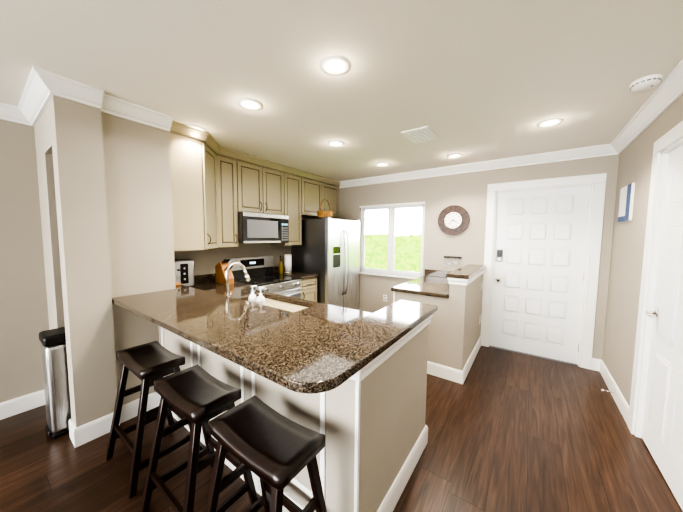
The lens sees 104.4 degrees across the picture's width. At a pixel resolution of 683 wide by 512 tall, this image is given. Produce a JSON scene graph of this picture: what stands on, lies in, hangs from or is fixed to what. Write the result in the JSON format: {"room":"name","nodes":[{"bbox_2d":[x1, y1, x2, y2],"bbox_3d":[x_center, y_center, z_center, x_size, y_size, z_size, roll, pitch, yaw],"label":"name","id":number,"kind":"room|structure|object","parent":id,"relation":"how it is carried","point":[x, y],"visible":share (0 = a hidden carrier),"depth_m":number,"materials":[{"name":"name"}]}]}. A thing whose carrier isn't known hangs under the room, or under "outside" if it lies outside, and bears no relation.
{"room":"kitchen","nodes":[
{"label":"kitchen","id":0,"kind":"room"},
{"bbox_2d":[0,119,48,402],"bbox_3d":[-3.925,0.179,0.580,0.150,2.510,4.370,3,5,35],"label":"wall","id":1,"kind":"structure","parent":0,"point":[24,320],"depth_m":2.20,"materials":[{"name":"paint"}]},
{"bbox_2d":[0,102,33,126],"bbox_3d":[-3.818,-1.014,0.422,0.088,0.104,4.370,3,5,35],"label":"crown molding","id":2,"kind":"structure","parent":1,"relation":"attached to","point":[7,112],"depth_m":2.09,"materials":[{"name":"white wood"}]},
{"bbox_2d":[0,389,45,419],"bbox_3d":[-3.867,1.368,0.620,0.016,0.135,4.370,3,5,35],"label":"baseboard","id":3,"kind":"structure","parent":1,"relation":"attached to","point":[9,408],"depth_m":2.24,"materials":[{"name":"white wood"}]},
{"bbox_2d":[34,95,175,427],"bbox_3d":[-2.093,0.060,2.383,1.030,2.510,0.700,3,5,35],"label":"wall","id":4,"kind":"structure","parent":0,"point":[105,191],"depth_m":2.01,"materials":[{"name":"paint"}]},
{"bbox_2d":[12,66,63,125],"bbox_3d":[-2.176,-1.110,1.883,0.878,0.104,0.098,3,5,35],"label":"crown molding","id":5,"kind":"structure","parent":4,"relation":"attached to","point":[42,87],"depth_m":1.77,"materials":[{"name":"white wood"}]},
{"bbox_2d":[174,217,320,275],"bbox_3d":[-1.248,-0.058,4.061,0.150,2.510,3.020,3,5,35],"label":"wall","id":6,"kind":"structure","parent":0,"point":[207,261],"depth_m":3.54,"materials":[{"name":"paint"}]},
{"bbox_2d":[170,121,237,250],"bbox_3d":[-1.614,-0.651,2.835,0.611,1.148,0.666,3,5,35],"label":"upper cabinet","id":7,"kind":"object","parent":6,"relation":"attached to","point":[213,194],"depth_m":2.63,"materials":[{"name":"paint"}]},
{"bbox_2d":[238,157,245,211],"bbox_3d":[-1.473,-0.642,3.251,0.360,1.070,0.371,3,5,35],"label":"upper cabinet","id":8,"kind":"object","parent":6,"relation":"attached to","point":[241,165],"depth_m":3.31,"materials":[{"name":"paint"}]},
{"bbox_2d":[246,161,285,214],"bbox_3d":[-1.190,-0.893,3.660,0.323,0.625,0.760,3,5,35],"label":"upper cabinet","id":9,"kind":"object","parent":6,"relation":"attached to","point":[265,187],"depth_m":3.60,"materials":[{"name":"paint"}]},
{"bbox_2d":[238,212,288,242],"bbox_3d":[-1.155,-0.380,3.670,0.416,0.390,0.754,3,5,35],"label":"microwave","id":10,"kind":"object","parent":9,"relation":"attached to","point":[261,228],"visible":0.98,"depth_m":3.48,"materials":[{"name":"silver metal"}]},
{"bbox_2d":[270,173,305,244],"bbox_3d":[-0.864,-0.703,4.133,0.323,1.070,0.475,3,5,35],"label":"upper cabinet","id":11,"kind":"object","parent":6,"relation":"attached to","point":[295,185],"depth_m":4.07,"materials":[{"name":"paint"}]},
{"bbox_2d":[306,177,339,218],"bbox_3d":[-0.469,-0.982,4.665,0.323,0.585,0.990,3,5,35],"label":"upper cabinet","id":12,"kind":"object","parent":6,"relation":"attached to","point":[316,191],"depth_m":4.54,"materials":[{"name":"paint"}]},
{"bbox_2d":[158,326,377,511],"bbox_3d":[-0.734,0.882,1.786,2.055,0.980,0.120,3,5,35],"label":"wall","id":13,"kind":"structure","parent":0,"point":[303,409],"depth_m":1.25,"materials":[{"name":"paint"}]},
{"bbox_2d":[160,327,364,511],"bbox_3d":[-0.764,0.886,1.725,2.077,0.980,0.030,3,5,35],"label":"trim","id":14,"kind":"structure","parent":13,"relation":"attached to","point":[359,376],"depth_m":1.25,"materials":[{"name":"white wood"}]},
{"bbox_2d":[112,285,437,393],"bbox_3d":[-0.820,0.341,2.168,2.771,0.039,1.320,3,5,35],"label":"countertop","id":15,"kind":"structure","parent":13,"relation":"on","point":[296,352],"depth_m":1.35,"materials":[{"name":"stone"}]},
{"bbox_2d":[213,287,371,324],"bbox_3d":[-0.543,0.545,2.155,1.960,0.240,0.732,3,5,35],"label":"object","id":16,"kind":"object","parent":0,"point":[338,314],"visible":0.06,"depth_m":2.16,"materials":[{"name":"stone"}]},
{"bbox_2d":[225,262,250,296],"bbox_3d":[-0.895,0.230,2.313,0.094,0.357,0.258,3,5,35],"label":"faucet","id":17,"kind":"object","parent":16,"relation":"on","point":[247,278],"visible":0.75,"depth_m":2.25,"materials":[{"name":"silver metal"}]},
{"bbox_2d":[248,285,256,302],"bbox_3d":[-0.693,0.330,2.068,0.064,0.197,0.067,3,5,35],"label":"soap dispenser","id":18,"kind":"object","parent":16,"relation":"on","point":[252,297],"visible":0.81,"depth_m":2.05,"materials":[{"name":"plastic"}]},
{"bbox_2d":[256,287,264,304],"bbox_3d":[-0.612,0.335,2.010,0.064,0.197,0.067,3,5,35],"label":"soap dispenser","id":19,"kind":"object","parent":16,"relation":"on","point":[260,299],"visible":0.65,"depth_m":1.99,"materials":[{"name":"plastic"}]},
{"bbox_2d":[0,346,682,511],"bbox_3d":[-2.174,1.384,1.891,8.300,0.060,8.400,3,5,35],"label":"floor","id":20,"kind":"structure","parent":0,"point":[508,431],"depth_m":1.80,"materials":[{"name":"brown wood"}]},
{"bbox_2d":[39,327,70,438],"bbox_3d":[-2.105,0.951,2.097,0.222,0.775,0.348,3,5,35],"label":"trash can","id":21,"kind":"object","parent":20,"relation":"on","point":[55,376],"visible":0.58,"depth_m":1.95,"materials":[{"name":"silver metal"}]},
{"bbox_2d":[105,341,201,498],"bbox_3d":[-1.277,1.010,1.790,0.474,0.715,0.418,3,5,35],"label":"stool","id":22,"kind":"object","parent":20,"relation":"on","point":[148,364],"visible":0.81,"depth_m":1.71,"materials":[{"name":"brown wood"}]},
{"bbox_2d":[140,364,257,511],"bbox_3d":[-0.772,1.041,1.430,0.474,0.715,0.418,3,5,35],"label":"stool","id":23,"kind":"object","parent":20,"relation":"on","point":[197,396],"visible":0.9,"depth_m":1.39,"materials":[{"name":"brown wood"}]},
{"bbox_2d":[226,256,301,298],"bbox_3d":[-1.035,0.620,3.653,0.711,1.180,0.754,3,5,35],"label":"range","id":24,"kind":"object","parent":20,"relation":"on","point":[259,269],"visible":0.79,"depth_m":3.66,"materials":[{"name":"silver metal"}]},
{"bbox_2d":[205,395,326,511],"bbox_3d":[-0.319,1.067,1.120,0.474,0.715,0.418,3,5,35],"label":"stool","id":25,"kind":"object","parent":20,"relation":"on","point":[275,452],"visible":1,"depth_m":1.08,"materials":[{"name":"brown wood"}]},
{"bbox_2d":[265,298,307,311],"bbox_3d":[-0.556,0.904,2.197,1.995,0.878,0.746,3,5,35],"label":"sink","id":26,"kind":"object","parent":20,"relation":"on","point":[282,305],"visible":0.04,"depth_m":2.40,"materials":[{"name":"ceramic"}]},
{"bbox_2d":[300,277,316,301],"bbox_3d":[-0.741,0.756,4.163,0.632,0.878,0.385,3,5,35],"label":"base cabinet","id":27,"kind":"object","parent":20,"relation":"on","point":[308,287],"depth_m":3.97,"materials":[{"name":"paint"}]},
{"bbox_2d":[192,266,317,291],"bbox_3d":[-1.208,0.293,3.453,0.647,0.140,2.030,3,5,35],"label":"countertop","id":28,"kind":"structure","parent":27,"relation":"on","point":[206,282],"depth_m":3.24,"materials":[{"name":"stone"}]},
{"bbox_2d":[175,259,193,286],"bbox_3d":[-1.793,0.196,2.966,0.200,0.313,0.220,3,5,35],"label":"toaster","id":29,"kind":"object","parent":28,"relation":"on","point":[184,272],"visible":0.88,"depth_m":2.93,"materials":[{"name":"silver metal"}]},
{"bbox_2d":[215,259,233,284],"bbox_3d":[-1.424,0.182,3.236,0.242,0.307,0.110,3,5,35],"label":"knife block","id":30,"kind":"object","parent":28,"relation":"on","point":[221,268],"visible":0.67,"depth_m":3.21,"materials":[{"name":"brown wood"}]},
{"bbox_2d":[279,259,282,273],"bbox_3d":[-0.932,0.164,4.084,0.064,0.225,0.062,3,5,35],"label":"oil bottle","id":31,"kind":"object","parent":28,"relation":"on","point":[280,268],"visible":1,"depth_m":4.07,"materials":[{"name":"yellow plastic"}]},
{"bbox_2d":[283,251,292,272],"bbox_3d":[-0.855,0.095,4.221,0.150,0.345,0.150,3,5,35],"label":"paper towel","id":32,"kind":"object","parent":28,"relation":"on","point":[287,263],"visible":0.98,"depth_m":4.18,"materials":[{"name":"white paper"}]},
{"bbox_2d":[291,217,359,309],"bbox_3d":[-0.231,0.267,4.587,0.868,1.798,0.910,3,5,35],"label":"refrigerator","id":33,"kind":"object","parent":20,"relation":"on","point":[327,251],"visible":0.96,"depth_m":4.22,"materials":[{"name":"silver metal"}]},
{"bbox_2d":[317,199,332,217],"bbox_3d":[-0.264,-0.765,4.269,0.270,0.306,0.270,3,5,35],"label":"basket","id":34,"kind":"object","parent":33,"relation":"on","point":[320,214],"visible":0.77,"depth_m":4.18,"materials":[{"name":"wicker"}]},
{"bbox_3d":[1.252,0.825,3.519,0.623,0.868,1.084,3,5,35],"label":"cabinet","id":35,"kind":"object","parent":20,"relation":"on","visible":0},
{"bbox_2d":[391,269,451,298],"bbox_3d":[1.203,0.324,3.429,0.648,0.140,1.231,3,5,35],"label":"countertop","id":36,"kind":"structure","parent":35,"relation":"on","point":[433,283],"depth_m":3.26,"materials":[{"name":"stone"}]},
{"bbox_2d":[0,0,682,183],"bbox_3d":[-2.153,-1.189,1.700,8.300,0.080,8.400,3,5,35],"label":"ceiling","id":37,"kind":"structure","parent":0,"point":[472,81],"depth_m":1.57,"materials":[{"name":"paint"}]},
{"bbox_2d":[187,125,206,131],"bbox_3d":[-1.376,-1.196,2.497,0.183,0.010,0.183,0,4,-9],"label":"recessed light","id":38,"kind":"object","parent":37,"relation":"in","point":[192,126],"depth_m":2.45,"materials":[{"name":"white plastic"}]},
{"bbox_2d":[238,98,262,110],"bbox_3d":[-0.695,-1.156,2.025,0.183,0.010,0.183,0,4,-9],"label":"recessed light","id":39,"kind":"object","parent":37,"relation":"in","point":[246,103],"depth_m":2.01,"materials":[{"name":"white plastic"}]},
{"bbox_2d":[320,55,350,75],"bbox_3d":[-0.036,-1.116,1.556,0.183,0.010,0.183,0,4,-9],"label":"recessed light","id":40,"kind":"object","parent":37,"relation":"in","point":[335,65],"depth_m":1.54,"materials":[{"name":"white plastic"}]},
{"bbox_2d":[327,140,343,146],"bbox_3d":[-0.060,-1.213,2.860,0.183,0.010,0.183,0,4,-9],"label":"recessed light","id":41,"kind":"object","parent":37,"relation":"in","point":[335,143],"depth_m":2.84,"materials":[{"name":"white plastic"}]},
{"bbox_2d":[376,162,388,165],"bbox_3d":[0.565,-1.268,3.665,0.183,0.010,0.183,0,4,-9],"label":"recessed light","id":42,"kind":"object","parent":37,"relation":"in","point":[381,163],"depth_m":3.65,"materials":[{"name":"white plastic"}]},
{"bbox_2d":[401,126,438,143],"bbox_3d":[0.778,-1.184,2.607,0.260,0.016,0.360,3,5,35],"label":"ceiling vent","id":43,"kind":"object","parent":37,"relation":"in","point":[421,134],"visible":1,"depth_m":2.58,"materials":[{"name":"silver metal"}]},
{"bbox_2d":[446,153,462,157],"bbox_3d":[1.387,-1.231,3.251,0.183,0.010,0.183,0,4,-9],"label":"recessed light","id":44,"kind":"object","parent":37,"relation":"in","point":[454,155],"depth_m":3.22,"materials":[{"name":"white plastic"}]},
{"bbox_2d":[537,118,563,126],"bbox_3d":[1.811,-1.157,2.300,0.183,0.010,0.183,0,4,-9],"label":"recessed light","id":45,"kind":"object","parent":37,"relation":"in","point":[552,121],"depth_m":2.28,"materials":[{"name":"white plastic"}]},
{"bbox_2d":[629,74,662,91],"bbox_3d":[1.936,-1.094,1.685,0.140,0.042,0.140,3,5,35],"label":"smoke detector","id":46,"kind":"object","parent":37,"relation":"attached to","point":[646,82],"visible":1,"depth_m":1.66,"materials":[{"name":"white plastic"}]},
{"bbox_2d":[374,324,428,511],"bbox_3d":[0.326,0.903,1.607,0.120,0.980,0.820,3,5,35],"label":"wall","id":47,"kind":"structure","parent":0,"point":[393,405],"depth_m":1.51,"materials":[{"name":"paint"}]},
{"bbox_2d":[365,314,432,511],"bbox_3d":[0.352,0.909,1.534,0.037,0.980,0.954,3,5,35],"label":"trim","id":48,"kind":"structure","parent":47,"relation":"attached to","point":[392,497],"depth_m":1.53,"materials":[{"name":"white wood"}]},
{"bbox_2d":[395,274,482,369],"bbox_3d":[1.288,0.722,3.413,0.765,1.090,1.210,3,5,35],"label":"wall","id":49,"kind":"structure","parent":0,"point":[454,329],"depth_m":2.83,"materials":[{"name":"paint"}]},
{"bbox_2d":[393,278,463,382],"bbox_3d":[0.926,0.755,2.923,0.780,1.090,0.030,3,5,35],"label":"trim","id":50,"kind":"structure","parent":49,"relation":"attached to","point":[448,373],"depth_m":2.81,"materials":[{"name":"white wood"}]},
{"bbox_2d":[446,264,485,278],"bbox_3d":[1.531,0.174,3.181,0.215,0.039,1.236,3,5,35],"label":"wall cap","id":51,"kind":"object","parent":49,"relation":"on","point":[468,271],"visible":1,"depth_m":2.93,"materials":[{"name":"stone"}]},
{"bbox_2d":[460,269,484,383],"bbox_3d":[1.602,0.742,3.177,0.020,1.090,1.230,3,5,35],"label":"trim","id":52,"kind":"structure","parent":49,"relation":"attached to","point":[463,374],"depth_m":2.99,"materials":[{"name":"white wood"}]},
{"bbox_2d":[329,154,618,359],"bbox_3d":[1.370,-0.044,4.140,4.320,2.510,0.150,3,5,35],"label":"wall","id":53,"kind":"structure","parent":0,"point":[437,195],"depth_m":3.78,"materials":[{"name":"paint"}]},
{"bbox_2d":[360,202,424,278],"bbox_3d":[0.822,-0.261,4.474,1.260,1.215,0.140,3,5,35],"label":"window","id":54,"kind":"structure","parent":53,"relation":"in","point":[391,208],"depth_m":4.49,"materials":[{"name":"white plastic"}]},
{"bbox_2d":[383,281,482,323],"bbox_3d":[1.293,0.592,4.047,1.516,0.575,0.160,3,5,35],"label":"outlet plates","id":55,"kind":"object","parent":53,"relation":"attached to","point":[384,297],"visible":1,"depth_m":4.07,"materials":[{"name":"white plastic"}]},
{"bbox_2d":[444,256,461,264],"bbox_3d":[1.616,0.066,3.856,0.250,0.138,0.036,3,5,35],"label":"key rack","id":56,"kind":"object","parent":53,"relation":"attached to","point":[454,262],"visible":0.88,"depth_m":3.85,"materials":[{"name":"grey metal"}]},
{"bbox_2d":[438,205,469,234],"bbox_3d":[1.611,-0.514,3.816,0.430,0.430,0.039,3,5,35],"label":"clock","id":57,"kind":"object","parent":53,"relation":"attached to","point":[453,219],"visible":1,"depth_m":3.80,"materials":[{"name":"brown wood"}]},
{"bbox_2d":[339,144,611,187],"bbox_3d":[1.408,-1.231,3.884,3.600,0.104,0.088,3,5,35],"label":"crown molding","id":58,"kind":"structure","parent":53,"relation":"attached to","point":[598,150],"depth_m":3.47,"materials":[{"name":"white wood"}]},
{"bbox_2d":[480,173,606,369],"bbox_3d":[2.461,0.169,3.360,1.146,2.218,0.170,3,5,35],"label":"door","id":59,"kind":"structure","parent":53,"relation":"attached to","point":[543,240],"depth_m":3.28,"materials":[{"name":"white wood"}]},
{"bbox_2d":[602,95,682,405],"bbox_3d":[0.671,0.289,-0.413,0.150,2.510,8.090,3,5,35],"label":"wall","id":60,"kind":"structure","parent":0,"point":[628,237],"depth_m":2.34,"materials":[{"name":"paint"}]},
{"bbox_2d":[596,359,628,425],"bbox_3d":[2.615,1.274,2.557,0.030,0.135,1.120,3,5,35],"label":"baseboard","id":61,"kind":"structure","parent":60,"relation":"attached to","point":[619,399],"depth_m":2.49,"materials":[{"name":"white wood"}]},
{"bbox_2d":[618,183,634,221],"bbox_3d":[2.683,-0.493,2.497,0.022,0.330,0.360,3,5,35],"label":"picture","id":62,"kind":"object","parent":60,"relation":"attached to","point":[626,203],"visible":1,"depth_m":2.44,"materials":[{"name":"white paper"}]},
{"bbox_2d":[608,58,682,154],"bbox_3d":[0.584,-0.916,-0.433,0.088,0.104,8.090,3,5,35],"label":"crown molding","id":63,"kind":"structure","parent":60,"relation":"attached to","point":[671,88],"depth_m":1.94,"materials":[{"name":"white wood"}]},
{"bbox_2d":[628,121,682,510],"bbox_3d":[2.063,0.299,1.573,0.184,2.218,1.046,3,5,35],"label":"door","id":64,"kind":"structure","parent":60,"relation":"attached to","point":[655,420],"depth_m":1.79,"materials":[{"name":"white wood"}]},
{"label":"outside","id":65,"kind":"structure","parent":0,"visible":0},
{"bbox_2d":[364,207,421,271],"bbox_3d":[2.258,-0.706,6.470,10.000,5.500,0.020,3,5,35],"label":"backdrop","id":66,"kind":"structure","parent":65,"point":[408,235],"depth_m":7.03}
]}

